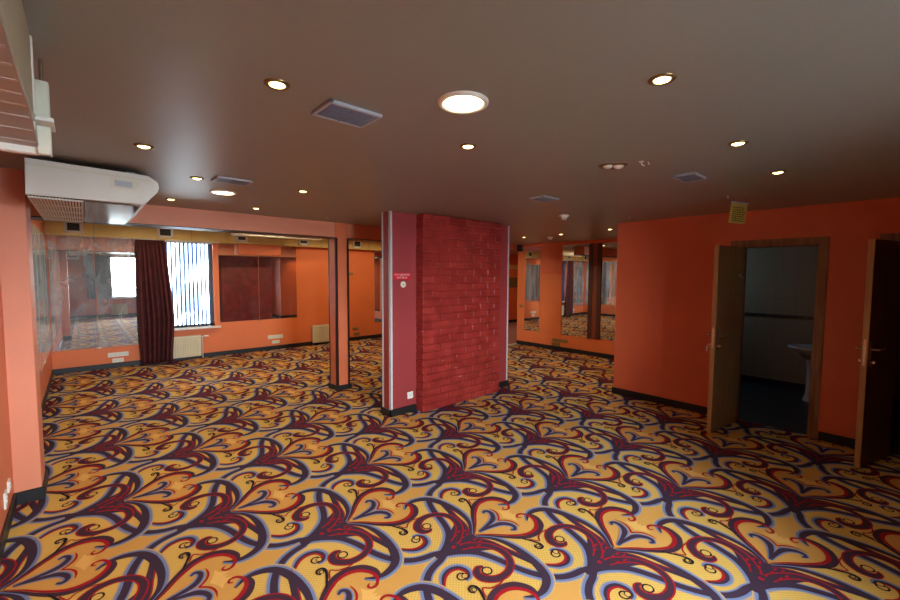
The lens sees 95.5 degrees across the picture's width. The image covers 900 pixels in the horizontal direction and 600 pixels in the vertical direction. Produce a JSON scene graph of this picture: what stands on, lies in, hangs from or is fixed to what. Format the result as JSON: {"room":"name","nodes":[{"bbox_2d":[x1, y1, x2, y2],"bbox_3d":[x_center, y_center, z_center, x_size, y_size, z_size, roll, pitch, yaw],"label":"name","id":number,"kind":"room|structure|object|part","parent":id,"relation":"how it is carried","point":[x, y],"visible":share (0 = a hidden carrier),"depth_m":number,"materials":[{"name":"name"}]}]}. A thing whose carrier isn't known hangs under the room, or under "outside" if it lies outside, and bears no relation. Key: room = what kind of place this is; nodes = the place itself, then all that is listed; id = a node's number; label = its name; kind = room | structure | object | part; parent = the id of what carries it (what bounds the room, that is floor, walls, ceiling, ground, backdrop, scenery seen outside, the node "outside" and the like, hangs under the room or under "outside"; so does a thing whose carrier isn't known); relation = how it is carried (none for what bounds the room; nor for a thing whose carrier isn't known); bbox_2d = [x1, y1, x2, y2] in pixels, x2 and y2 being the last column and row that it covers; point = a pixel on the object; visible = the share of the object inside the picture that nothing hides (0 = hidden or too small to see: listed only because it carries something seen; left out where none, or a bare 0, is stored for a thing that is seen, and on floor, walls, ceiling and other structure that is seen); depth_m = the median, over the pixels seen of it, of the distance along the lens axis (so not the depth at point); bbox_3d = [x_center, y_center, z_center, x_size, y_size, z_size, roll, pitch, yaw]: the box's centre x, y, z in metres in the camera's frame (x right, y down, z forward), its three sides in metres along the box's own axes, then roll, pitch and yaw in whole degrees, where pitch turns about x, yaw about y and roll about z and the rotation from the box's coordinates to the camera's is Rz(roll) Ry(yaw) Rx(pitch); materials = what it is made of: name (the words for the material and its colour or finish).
{"room":"entertainment venue","nodes":[
{"label":"entertainment venue","id":0,"kind":"room"},
{"bbox_2d":[0,167,44,493],"bbox_3d":[-3.336,0.283,3.179,0.153,2.510,0.350,-3,5,-42],"label":"wall","id":1,"kind":"structure","parent":0,"point":[17,286],"depth_m":3.06,"materials":[{"name":"paint"}]},
{"bbox_2d":[0,220,51,534],"bbox_3d":[-2.982,0.151,2.512,0.200,2.860,12.100,-3,5,-42],"label":"wall","id":2,"kind":"structure","parent":0,"point":[5,448],"depth_m":2.92,"materials":[{"name":"orange paint"}]},
{"bbox_2d":[3,489,7,509],"bbox_3d":[-2.995,1.343,2.754,0.014,0.110,0.080,-3,5,-42],"label":"socket plate","id":3,"kind":"object","parent":2,"relation":"attached to","point":[5,496],"visible":1,"depth_m":2.73,"materials":[{"name":"white plastic"}]},
{"bbox_2d":[7,478,10,492],"bbox_3d":[-3.115,1.309,2.886,0.014,0.080,0.080,-3,5,-42],"label":"socket plate","id":4,"kind":"object","parent":2,"relation":"attached to","point":[9,479],"visible":1,"depth_m":2.86,"materials":[{"name":"white plastic"}]},
{"bbox_2d":[0,370,53,562],"bbox_3d":[-2.852,1.524,2.720,0.169,0.095,11.700,-3,5,-42],"label":"baseboard","id":5,"kind":"structure","parent":2,"relation":"attached to","point":[30,495],"depth_m":3.10,"materials":[{"name":"black wood"}]},
{"bbox_2d":[31,222,45,372],"bbox_3d":[-5.139,-0.010,5.073,0.018,1.876,1.592,-3,5,-42],"label":"wall mirror","id":6,"kind":"object","parent":2,"relation":"attached to","point":[34,230],"visible":0.53,"depth_m":5.26,"materials":[{"name":"white mirror"}]},
{"bbox_2d":[38,229,51,361],"bbox_3d":[-6.207,-0.088,6.261,0.018,1.876,1.592,-3,5,-42],"label":"wall mirror","id":7,"kind":"object","parent":2,"relation":"attached to","point":[41,237],"visible":0.77,"depth_m":6.18,"materials":[{"name":"white mirror"}]},
{"bbox_2d":[31,216,380,242],"bbox_3d":[-1.576,-0.938,6.317,7.050,0.008,0.308,-3,5,-42],"label":"trim","id":8,"kind":"structure","parent":2,"relation":"attached to","point":[32,217],"depth_m":5.08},
{"bbox_2d":[30,201,380,239],"bbox_3d":[-1.575,-1.150,6.304,7.050,0.420,0.300,-3,5,-42],"label":"beam","id":9,"kind":"structure","parent":0,"point":[149,214],"depth_m":5.15,"materials":[{"name":"orange paint"}]},
{"bbox_2d":[45,234,517,369],"bbox_3d":[-1.802,-0.401,11.549,13.650,2.860,0.200,-3,5,-42],"label":"wall","id":10,"kind":"structure","parent":0,"point":[311,263],"depth_m":9.82,"materials":[{"name":"orange paint"}]},
{"bbox_2d":[46,234,97,351],"bbox_3d":[-6.575,-0.121,7.129,0.592,2.021,0.018,-3,5,-42],"label":"wall mirror","id":11,"kind":"object","parent":10,"relation":"attached to","point":[71,268],"visible":0.92,"depth_m":7.12,"materials":[{"name":"white mirror"}]},
{"bbox_2d":[94,237,139,348],"bbox_3d":[-6.122,-0.141,7.534,0.607,2.026,0.018,-3,5,-42],"label":"wall mirror","id":12,"kind":"object","parent":10,"relation":"attached to","point":[115,258],"visible":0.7,"depth_m":7.52,"materials":[{"name":"white mirror"}]},
{"bbox_2d":[112,358,123,362],"bbox_3d":[-6.163,1.117,7.583,0.165,0.075,0.014,-3,5,-42],"label":"socket plate","id":13,"kind":"object","parent":10,"relation":"attached to","point":[114,360],"visible":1,"depth_m":7.58,"materials":[{"name":"white plastic"}]},
{"bbox_2d":[108,351,128,357],"bbox_3d":[-6.157,1.010,7.581,0.300,0.080,0.014,-3,5,-42],"label":"strip","id":14,"kind":"object","parent":10,"relation":"attached to","point":[116,354],"visible":1,"depth_m":7.58,"materials":[{"name":"white plastic"}]},
{"bbox_2d":[173,335,208,358],"bbox_3d":[-5.269,0.967,8.310,0.635,0.494,0.114,-3,5,-42],"label":"radiator","id":15,"kind":"object","parent":10,"relation":"attached to","point":[184,346],"visible":0.94,"depth_m":8.23,"materials":[{"name":"beige metal"}]},
{"bbox_2d":[167,242,220,330],"bbox_3d":[-5.350,-0.299,8.241,1.210,1.790,0.275,-3,5,-42],"label":"window","id":16,"kind":"structure","parent":10,"relation":"in","point":[212,325],"depth_m":8.59,"materials":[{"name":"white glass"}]},
{"bbox_2d":[136,239,174,364],"bbox_3d":[-5.597,0.040,7.787,0.574,2.346,0.136,-3,5,-42],"label":"window curtain","id":17,"kind":"object","parent":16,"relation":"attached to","point":[156,317],"visible":1,"depth_m":7.75,"materials":[{"name":"red fabric"}]},
{"bbox_2d":[165,241,211,326],"bbox_3d":[-5.383,-0.325,8.269,1.020,1.738,0.057,-3,5,-42],"label":"vertical blind","id":18,"kind":"object","parent":16,"relation":"attached to","point":[175,242],"visible":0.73,"depth_m":8.34,"materials":[{"name":"white fabric"}]},
{"bbox_3d":[-5.379,-1.171,8.217,1.020,0.043,0.045,-3,5,-42],"label":"head rail","id":19,"kind":"part","parent":18,"relation":"part of","materials":[{"name":"white plastic"}]},
{"bbox_3d":[-5.346,0.579,8.286,1.210,0.032,0.250,-3,5,-42],"label":"sill","id":20,"kind":"part","parent":16,"relation":"part of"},
{"bbox_2d":[43,221,381,250],"bbox_3d":[-4.100,-1.384,9.108,7.040,0.315,0.252,-3,5,-42],"label":"air duct","id":21,"kind":"object","parent":10,"relation":"attached to","point":[50,227],"visible":0.47,"depth_m":7.93,"materials":[{"name":"yellow paint"}]},
{"bbox_2d":[63,222,82,232],"bbox_3d":[-6.369,-1.239,6.903,0.240,0.210,0.018,-3,5,-42],"label":"wall vent","id":22,"kind":"object","parent":21,"relation":"attached to","point":[69,227],"visible":0.75,"depth_m":6.90,"materials":[{"name":"white plastic"}]},
{"bbox_2d":[157,228,173,237],"bbox_3d":[-5.410,-1.287,7.762,0.255,0.210,0.018,-3,5,-42],"label":"wall vent","id":23,"kind":"object","parent":21,"relation":"attached to","point":[161,232],"visible":0.75,"depth_m":7.76,"materials":[{"name":"white plastic"}]},
{"bbox_2d":[134,238,218,242],"bbox_3d":[-5.298,-1.155,7.978,1.400,0.016,0.030,-3,5,-42],"label":"rail","id":24,"kind":"object","parent":21,"relation":"attached to","point":[134,238],"visible":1,"depth_m":7.93,"materials":[{"name":"white plastic"}]},
{"bbox_2d":[236,237,247,241],"bbox_3d":[-4.413,-1.337,8.655,0.225,0.210,0.018,-3,5,-42],"label":"wall vent","id":25,"kind":"object","parent":21,"relation":"attached to","point":[238,239],"visible":0.49,"depth_m":8.66,"materials":[{"name":"white plastic"}]},
{"bbox_2d":[298,240,308,244],"bbox_3d":[-3.418,-1.387,9.547,0.250,0.210,0.018,-3,5,-42],"label":"wall vent","id":26,"kind":"object","parent":21,"relation":"attached to","point":[300,242],"visible":0.49,"depth_m":9.54,"materials":[{"name":"white plastic"}]},
{"bbox_2d":[353,241,361,247],"bbox_3d":[-2.376,-1.440,10.481,0.250,0.210,0.018,-3,5,-42],"label":"wall vent","id":27,"kind":"object","parent":21,"relation":"attached to","point":[356,244],"visible":0.74,"depth_m":10.48,"materials":[{"name":"white plastic"}]},
{"bbox_2d":[53,334,381,374],"bbox_3d":[-3.970,1.097,9.553,7.650,0.095,0.016,-3,5,-42],"label":"baseboard","id":28,"kind":"structure","parent":10,"relation":"attached to","point":[247,350],"depth_m":8.59,"materials":[{"name":"black wood"}]},
{"bbox_2d":[218,243,258,322],"bbox_3d":[-4.588,-0.373,8.898,0.787,1.696,0.018,-3,5,-42],"label":"wall mirror","id":29,"kind":"object","parent":10,"relation":"attached to","point":[238,274],"visible":0.92,"depth_m":8.87,"materials":[{"name":"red mirror"}]},
{"bbox_2d":[236,244,280,255],"bbox_3d":[-4.231,-1.109,9.053,0.880,0.227,0.167,-3,5,-42],"label":"box","id":30,"kind":"object","parent":10,"relation":"attached to","point":[242,249],"visible":0.98,"depth_m":8.96,"materials":[{"name":"orange paint"}]},
{"bbox_2d":[268,334,282,338],"bbox_3d":[-4.047,0.851,9.468,0.340,0.085,0.014,-3,5,-42],"label":"strip","id":31,"kind":"object","parent":10,"relation":"attached to","point":[279,335],"visible":1,"depth_m":9.46,"materials":[{"name":"white plastic"}]},
{"bbox_2d":[258,246,296,319],"bbox_3d":[-3.974,-0.404,9.448,0.847,1.696,0.018,-3,5,-42],"label":"wall mirror","id":32,"kind":"object","parent":10,"relation":"attached to","point":[277,274],"visible":0.92,"depth_m":9.46,"materials":[{"name":"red mirror"}]},
{"bbox_2d":[312,324,328,342],"bbox_3d":[-3.146,0.861,10.212,0.618,0.494,0.114,-3,5,-42],"label":"radiator","id":33,"kind":"object","parent":10,"relation":"attached to","point":[320,333],"visible":0.76,"depth_m":10.10,"materials":[{"name":"beige metal"}]},
{"bbox_2d":[374,251,381,321],"bbox_3d":[-1.852,-0.381,11.358,0.572,1.976,0.018,-3,5,-42],"label":"wall mirror","id":34,"kind":"object","parent":10,"relation":"attached to","point":[377,254],"visible":0.47,"depth_m":11.24,"materials":[{"name":"white mirror"}]},
{"bbox_2d":[509,278,517,286],"bbox_3d":[2.685,-0.666,15.411,1.400,0.360,0.030,-3,5,-42],"label":"panel","id":35,"kind":"object","parent":10,"relation":"attached to","point":[513,282],"visible":0.26,"depth_m":15.09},
{"bbox_2d":[509,265,517,268],"bbox_3d":[2.688,-1.235,15.376,1.400,0.140,0.030,-3,5,-42],"label":"panel","id":36,"kind":"object","parent":10,"relation":"attached to","point":[510,266],"visible":0.42,"depth_m":15.04,"materials":[{"name":"yellow paint"}]},
{"bbox_2d":[328,222,351,390],"bbox_3d":[-1.692,0.103,6.228,0.250,2.510,0.280,-3,5,-42],"label":"square column","id":37,"kind":"structure","parent":0,"point":[338,247],"depth_m":6.14,"materials":[{"name":"paint"}]},
{"bbox_2d":[0,322,899,599],"bbox_3d":[2.018,1.327,7.087,13.845,0.010,11.800,-3,5,-42],"label":"floor","id":38,"kind":"structure","parent":0,"point":[242,476],"depth_m":3.26,"materials":[{"name":"carpet"}]},
{"bbox_2d":[381,211,509,417],"bbox_3d":[0.043,0.142,5.740,2.236,2.510,0.466,-3,5,-42],"label":"brick pier","id":39,"kind":"object","parent":38,"relation":"on","point":[445,332],"visible":1,"depth_m":5.31,"materials":[{"name":"red brick"}]},
{"bbox_3d":[-0.825,0.136,5.080,0.032,2.425,0.032,-3,5,-42],"label":"corner trim","id":40,"kind":"part","parent":39,"relation":"part of","materials":[{"name":"metal"}]},
{"bbox_3d":[-0.723,0.144,4.965,0.032,2.425,0.032,-3,5,-42],"label":"corner trim","id":41,"kind":"part","parent":39,"relation":"part of","materials":[{"name":"metal"}]},
{"bbox_2d":[393,273,410,279],"bbox_3d":[-0.590,-0.293,5.035,0.258,0.084,0.005,-3,5,-42],"label":"wall sign","id":42,"kind":"object","parent":39,"relation":"attached to","point":[396,276],"visible":1,"depth_m":5.03,"materials":[{"name":"red plastic"}]},
{"bbox_2d":[407,391,412,398],"bbox_3d":[-0.506,1.211,5.203,0.085,0.087,0.014,-3,5,-42],"label":"socket plate","id":43,"kind":"object","parent":39,"relation":"attached to","point":[409,394],"visible":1,"depth_m":5.20,"materials":[{"name":"white plastic"}]},
{"bbox_3d":[0.895,0.062,6.415,0.032,2.425,0.032,-3,5,-42],"label":"corner trim","id":44,"kind":"part","parent":39,"relation":"part of","materials":[{"name":"metal"}]},
{"bbox_2d":[788,344,811,401],"bbox_3d":[5.074,0.955,5.727,0.490,0.930,0.555,-3,5,-42],"label":"basin","id":45,"kind":"object","parent":38,"relation":"on","point":[805,350],"visible":0.29,"depth_m":5.71,"materials":[{"name":"white ceramic"}]},
{"bbox_3d":[5.075,0.737,5.714,0.490,0.168,0.555,-3,5,-42],"label":"bowl","id":46,"kind":"part","parent":45,"relation":"part of","materials":[{"name":"white ceramic"}]},
{"bbox_2d":[0,0,899,254],"bbox_3d":[2.103,-1.232,6.994,13.650,0.100,11.900,-3,5,-42],"label":"ceiling","id":47,"kind":"structure","parent":0,"point":[812,87],"depth_m":1.82,"materials":[{"name":"paint"}]},
{"bbox_2d":[0,0,55,157],"bbox_3d":[-0.499,-0.604,0.144,0.395,0.338,3.340,-3,5,-42],"label":"air conditioner","id":48,"kind":"object","parent":47,"relation":"attached to","point":[24,99],"visible":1,"depth_m":1.23,"materials":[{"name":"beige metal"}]},
{"bbox_3d":[-0.445,-0.633,0.050,0.352,0.267,3.130,-3,5,-42],"label":"casing","id":49,"kind":"part","parent":48,"relation":"part of","materials":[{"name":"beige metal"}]},
{"bbox_3d":[-0.503,-0.480,0.122,0.350,0.048,3.300,-3,5,-42],"label":"ribbed panel","id":50,"kind":"part","parent":48,"relation":"part of","materials":[{"name":"white plastic"}]},
{"bbox_3d":[-1.462,-0.819,1.459,0.011,0.080,0.011,2,4,26],"label":"hanger rod","id":51,"kind":"part","parent":48,"relation":"part of","materials":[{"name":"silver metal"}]},
{"bbox_3d":[-1.463,-0.650,1.469,0.039,0.258,0.050,-3,5,-42],"label":"post","id":52,"kind":"part","parent":48,"relation":"part of","materials":[{"name":"white plastic"}]},
{"bbox_2d":[24,157,158,223],"bbox_3d":[-2.961,-0.847,3.403,0.701,0.277,1.608,-3,5,-42],"label":"air conditioner","id":53,"kind":"object","parent":47,"relation":"attached to","point":[58,191],"visible":1,"depth_m":2.85,"materials":[{"name":"white plastic"}]},
{"bbox_2d":[27,195,82,222],"bbox_3d":[-3.120,-0.707,3.274,0.265,0.012,1.540,-3,5,-42],"label":"grille","id":54,"kind":"object","parent":53,"relation":"attached to","point":[51,208],"depth_m":3.03,"materials":[{"name":"white plastic"}]},
{"bbox_3d":[-2.963,-0.840,3.406,0.690,0.220,1.500,-3,5,-42],"label":"casing","id":55,"kind":"part","parent":53,"relation":"part of","materials":[{"name":"white plastic"}]},
{"bbox_3d":[-2.320,-0.824,2.903,0.100,0.044,0.008,-3,5,-42],"label":"display panel","id":56,"kind":"part","parent":53,"relation":"part of","materials":[{"name":"grey plastic"}]},
{"bbox_3d":[-2.316,-0.825,2.916,0.173,0.072,0.015,-3,5,-42],"label":"display frame","id":57,"kind":"part","parent":53,"relation":"part of","materials":[{"name":"white plastic"}]},
{"bbox_2d":[133,143,153,149],"bbox_3d":[-1.831,-0.915,2.443,0.100,0.012,0.099,-3,5,-42],"label":"recessed light","id":58,"kind":"object","parent":47,"relation":"in","point":[138,145],"visible":1,"depth_m":2.43,"materials":[{"name":"white"}]},
{"bbox_2d":[190,177,203,179],"bbox_3d":[-2.016,-0.966,3.255,0.100,0.012,0.099,-3,5,-42],"label":"recessed light","id":59,"kind":"object","parent":47,"relation":"in","point":[193,178],"visible":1,"depth_m":3.24,"materials":[{"name":"white"}]},
{"bbox_2d":[209,190,236,195],"bbox_3d":[-2.115,-1.000,3.808,0.224,0.019,0.224,-3,5,-42],"label":"recessed light","id":60,"kind":"object","parent":47,"relation":"in","point":[218,192],"visible":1,"depth_m":3.77,"materials":[{"name":"white"}]},
{"bbox_2d":[213,191,232,194],"bbox_3d":[-2.115,-0.999,3.808,0.175,0.016,0.175,-3,5,-42],"label":"diffuser","id":61,"kind":"object","parent":60,"relation":"attached to","point":[214,192],"depth_m":3.78,"materials":[{"name":"white"}]},
{"bbox_2d":[211,175,252,185],"bbox_3d":[-1.770,-0.967,3.320,0.265,0.016,0.190,-3,5,-42],"label":"ceiling vent","id":62,"kind":"object","parent":47,"relation":"in","point":[221,179],"visible":1,"depth_m":3.30,"materials":[{"name":"grey metal"}]},
{"bbox_2d":[263,78,289,90],"bbox_3d":[-0.693,-0.860,1.637,0.100,0.012,0.099,-3,5,-42],"label":"recessed light","id":63,"kind":"object","parent":47,"relation":"in","point":[272,83],"visible":1,"depth_m":1.62,"materials":[{"name":"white metal"}]},
{"bbox_2d":[297,190,308,192],"bbox_3d":[-1.347,-0.993,3.743,0.100,0.012,0.099,-3,5,-42],"label":"recessed light","id":64,"kind":"object","parent":47,"relation":"in","point":[300,191],"visible":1,"depth_m":3.73,"materials":[{"name":"white"}]},
{"bbox_2d":[311,99,381,127],"bbox_3d":[-0.486,-0.875,1.929,0.265,0.016,0.200,-3,5,-42],"label":"ceiling vent","id":65,"kind":"object","parent":47,"relation":"in","point":[334,110],"visible":1,"depth_m":1.91,"materials":[{"name":"grey metal"}]},
{"bbox_2d":[438,91,488,113],"bbox_3d":[0.058,-0.866,1.799,0.224,0.019,0.224,-3,5,-42],"label":"recessed light","id":66,"kind":"object","parent":47,"relation":"in","point":[456,102],"visible":1,"depth_m":1.77,"materials":[{"name":"white plastic"}]},
{"bbox_2d":[443,96,482,111],"bbox_3d":[0.058,-0.864,1.799,0.175,0.016,0.175,-3,5,-42],"label":"diffuser","id":67,"kind":"object","parent":66,"relation":"attached to","point":[450,103],"depth_m":1.79,"materials":[{"name":"white"}]},
{"bbox_2d":[460,143,475,149],"bbox_3d":[0.107,-0.904,2.413,0.100,0.012,0.099,-3,5,-42],"label":"recessed light","id":68,"kind":"object","parent":47,"relation":"in","point":[467,146],"visible":1,"depth_m":2.40,"materials":[{"name":"white"}]},
{"bbox_2d":[529,195,558,201],"bbox_3d":[0.925,-0.997,4.025,0.260,0.016,0.180,-3,5,-42],"label":"ceiling vent","id":69,"kind":"object","parent":47,"relation":"in","point":[543,198],"visible":1,"depth_m":3.99,"materials":[{"name":"grey metal"}]},
{"bbox_2d":[559,215,568,219],"bbox_3d":[1.449,-1.046,5.194,0.132,0.058,0.132,-3,5,-42],"label":"smoke detector","id":70,"kind":"object","parent":47,"relation":"attached to","point":[562,217],"visible":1,"depth_m":5.16,"materials":[{"name":"white plastic"}]},
{"bbox_2d":[598,162,627,168],"bbox_3d":[1.127,-0.919,2.824,0.184,0.022,0.177,-3,5,-42],"label":"recessed light","id":71,"kind":"object","parent":47,"relation":"in","point":[614,165],"visible":1,"depth_m":2.80,"materials":[{"name":"brown metal"}]},
{"bbox_3d":[1.092,-0.918,2.823,0.068,0.019,0.068,-3,5,-42],"label":"bulb","id":72,"kind":"part","parent":71,"relation":"part of","materials":[{"name":"white glass"}]},
{"bbox_3d":[1.167,-0.917,2.825,0.068,0.019,0.068,-3,5,-42],"label":"bulb","id":73,"kind":"part","parent":71,"relation":"part of","materials":[{"name":"white glass"}]},
{"bbox_2d":[648,73,676,85],"bbox_3d":[0.820,-0.849,1.579,0.100,0.012,0.099,-3,5,-42],"label":"recessed light","id":74,"kind":"object","parent":47,"relation":"in","point":[661,79],"visible":1,"depth_m":1.57,"materials":[{"name":"white"}]},
{"bbox_2d":[671,172,706,182],"bbox_3d":[1.827,-0.937,3.119,0.250,0.016,0.165,-3,5,-42],"label":"ceiling vent","id":75,"kind":"object","parent":47,"relation":"in","point":[692,176],"visible":1,"depth_m":3.10,"materials":[{"name":"grey metal"}]},
{"bbox_2d":[728,197,747,223],"bbox_3d":[2.783,-0.862,3.943,0.176,0.258,0.014,1,4,4],"label":"hanging sign","id":76,"kind":"object","parent":47,"relation":"hanging from","point":[738,210],"visible":1,"depth_m":3.94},
{"bbox_2d":[727,140,748,146],"bbox_3d":[1.646,-0.891,2.334,0.100,0.012,0.099,-3,5,-42],"label":"recessed light","id":77,"kind":"object","parent":47,"relation":"in","point":[740,142],"visible":1,"depth_m":2.32,"materials":[{"name":"white"}]},
{"bbox_2d":[769,170,786,174],"bbox_3d":[2.391,-0.927,2.978,0.100,0.012,0.099,-3,5,-42],"label":"recessed light","id":78,"kind":"object","parent":47,"relation":"in","point":[779,171],"visible":1,"depth_m":2.96,"materials":[{"name":"white"}]},
{"bbox_2d":[509,244,516,249],"bbox_3d":[1.165,-1.310,9.888,1.780,0.110,0.120,-3,5,-42],"label":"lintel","id":79,"kind":"object","parent":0,"point":[511,246],"depth_m":10.17,"materials":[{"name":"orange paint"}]},
{"bbox_2d":[517,247,614,354],"bbox_3d":[3.083,-0.044,9.004,0.200,2.510,3.880,-3,5,-42],"label":"wall","id":80,"kind":"structure","parent":0,"point":[604,346],"depth_m":9.78,"materials":[{"name":"orange paint"}]},
{"bbox_2d":[517,245,522,251],"bbox_3d":[1.752,-1.292,10.202,0.090,0.160,0.140,-3,5,-42],"label":"wall speaker","id":81,"kind":"object","parent":80,"relation":"attached to","point":[519,247],"visible":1,"depth_m":10.16,"materials":[{"name":"black plastic"}]},
{"bbox_2d":[524,246,540,331],"bbox_3d":[2.014,-0.262,10.021,0.018,2.071,0.456,-3,5,-42],"label":"wall mirror","id":82,"kind":"object","parent":80,"relation":"attached to","point":[532,254],"visible":1,"depth_m":10.01,"materials":[{"name":"white mirror"}]},
{"bbox_2d":[539,245,562,333],"bbox_3d":[2.371,-0.251,9.621,0.020,2.040,0.597,-3,5,-42],"label":"wall panel","id":83,"kind":"object","parent":80,"relation":"attached to","point":[551,259],"visible":1,"depth_m":9.60,"materials":[{"name":"orange paint"}]},
{"bbox_2d":[552,338,566,342],"bbox_3d":[2.550,0.945,9.493,0.014,0.080,0.400,-3,5,-42],"label":"strip","id":84,"kind":"object","parent":80,"relation":"attached to","point":[553,339],"visible":1,"depth_m":9.49,"materials":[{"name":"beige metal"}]},
{"bbox_2d":[516,340,613,358],"bbox_3d":[2.950,1.162,9.058,0.016,0.095,3.740,-3,5,-42],"label":"baseboard","id":85,"kind":"structure","parent":80,"relation":"attached to","point":[596,354],"depth_m":9.34,"materials":[{"name":"black wood"}]},
{"bbox_2d":[523,238,617,246],"bbox_3d":[2.956,-1.261,8.904,0.030,0.070,3.740,-3,5,-42],"label":"trim","id":86,"kind":"structure","parent":80,"relation":"attached to","point":[601,240],"depth_m":9.13,"materials":[{"name":"orange paint"}]},
{"bbox_2d":[561,244,588,337],"bbox_3d":[2.797,-0.204,9.150,0.018,2.071,0.647,-3,5,-42],"label":"wall mirror","id":87,"kind":"object","parent":80,"relation":"attached to","point":[576,256],"visible":1,"depth_m":9.14,"materials":[{"name":"white mirror"}]},
{"bbox_2d":[587,243,602,338],"bbox_3d":[3.111,-0.188,8.788,0.035,2.055,0.291,-3,5,-42],"label":"pilaster","id":88,"kind":"object","parent":80,"relation":"attached to","point":[595,249],"visible":1,"depth_m":8.77,"materials":[{"name":"brown wood"}]},
{"bbox_2d":[600,242,617,340],"bbox_3d":[3.588,-0.153,8.270,0.018,2.056,1.097,-3,5,-42],"label":"wall mirror","id":89,"kind":"object","parent":80,"relation":"attached to","point":[609,260],"visible":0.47,"depth_m":8.55,"materials":[{"name":"white mirror"}]},
{"bbox_2d":[613,197,899,438],"bbox_3d":[4.100,0.254,4.263,0.130,2.510,4.830,-3,5,-42],"label":"wall","id":90,"kind":"structure","parent":0,"point":[665,267],"depth_m":5.17,"materials":[{"name":"orange paint"}]},
{"bbox_2d":[612,387,854,447],"bbox_3d":[4.035,1.461,4.295,0.016,0.095,4.846,-3,5,-42],"label":"baseboard","id":91,"kind":"structure","parent":90,"relation":"attached to","point":[822,436],"depth_m":5.35,"materials":[{"name":"black wood"}]},
{"bbox_2d":[707,236,829,438],"bbox_3d":[3.445,0.407,4.475,0.854,2.170,0.905,-3,5,-42],"label":"door","id":92,"kind":"structure","parent":90,"relation":"in","point":[728,299],"depth_m":4.54,"materials":[{"name":"brown wood"}]},
{"bbox_3d":[2.878,0.420,4.472,0.002,0.240,0.018,-2,4,-35],"label":"lock plate","id":93,"kind":"part","parent":92,"relation":"part of","materials":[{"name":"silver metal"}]},
{"bbox_3d":[2.996,0.434,4.492,0.148,0.230,0.065,-2,4,-35],"label":"handle","id":94,"kind":"part","parent":92,"relation":"part of","materials":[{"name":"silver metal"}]},
{"bbox_2d":[854,233,899,467],"bbox_3d":[4.282,0.452,3.818,1.064,2.170,0.554,1,4,10],"label":"door","id":95,"kind":"structure","parent":90,"relation":"in","point":[878,359],"depth_m":3.75,"materials":[{"name":"brown wood"}]},
{"bbox_3d":[3.726,0.473,3.671,0.002,0.240,0.018,-1,4,-25],"label":"lock plate","id":96,"kind":"part","parent":95,"relation":"part of","materials":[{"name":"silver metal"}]},
{"bbox_3d":[3.846,0.489,3.670,0.148,0.230,0.065,-1,4,-25],"label":"handle","id":97,"kind":"part","parent":95,"relation":"part of","materials":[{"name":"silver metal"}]},
{"bbox_3d":[4.507,0.453,3.817,0.154,2.170,0.765,-3,5,-42],"label":"frame","id":98,"kind":"part","parent":95,"relation":"part of","materials":[{"name":"brown wood"}]},
{"bbox_2d":[741,246,899,398],"bbox_3d":[5.922,0.168,5.801,0.260,2.510,4.690,-3,5,-42],"label":"wall","id":99,"kind":"structure","parent":0,"point":[779,280],"depth_m":6.43,"materials":[{"name":"green tile"}]},
{"bbox_2d":[741,375,899,406],"bbox_3d":[4.524,1.376,5.593,2.190,0.110,3.230,-3,5,-42],"label":"baseboard","id":100,"kind":"structure","parent":99,"relation":"attached to","point":[771,382],"depth_m":6.47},
{"bbox_2d":[744,312,899,324],"bbox_3d":[5.339,0.262,6.253,0.012,0.050,3.230,-3,5,-42],"label":"trim","id":101,"kind":"structure","parent":99,"relation":"attached to","point":[745,313],"depth_m":6.41,"materials":[{"name":"tile"}]},
{"bbox_3d":[-2.862,-1.484,7.723,7.250,0.060,4.160,-3,5,-42],"label":"ceiling","id":102,"kind":"structure","parent":0,"visible":0},
{"bbox_2d":[231,233,320,240],"bbox_3d":[-3.515,-1.396,8.350,1.608,0.277,0.701,-3,5,-42],"label":"air conditioner","id":103,"kind":"object","parent":102,"relation":"attached to","point":[232,234],"visible":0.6,"depth_m":8.12,"materials":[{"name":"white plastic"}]},
{"label":"outside","id":104,"kind":"structure","parent":0,"visible":0},
{"bbox_2d":[175,314,209,324],"bbox_3d":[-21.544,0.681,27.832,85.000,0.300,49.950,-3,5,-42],"label":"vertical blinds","id":105,"kind":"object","parent":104,"point":[200,315],"depth_m":20.93,"materials":[{"name":"white fabric"}]},
{"bbox_2d":[167,243,209,315],"bbox_3d":[-16.269,-7.598,25.229,26.000,16.600,6.050,-3,5,-42],"label":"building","id":106,"kind":"structure","parent":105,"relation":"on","point":[168,244],"depth_m":23.03,"materials":[{"name":"white"}]},
{"bbox_3d":[-14.677,-3.114,22.917,0.950,2.050,0.050,-3,5,-42],"label":"blue panel","id":107,"kind":"part","parent":106,"relation":"part of","materials":[{"name":"fabric"}]},
{"bbox_3d":[-14.692,-0.145,23.100,0.950,1.600,0.050,-3,5,-42],"label":"blue panel","id":108,"kind":"part","parent":106,"relation":"part of","materials":[{"name":"fabric"}]}
]}

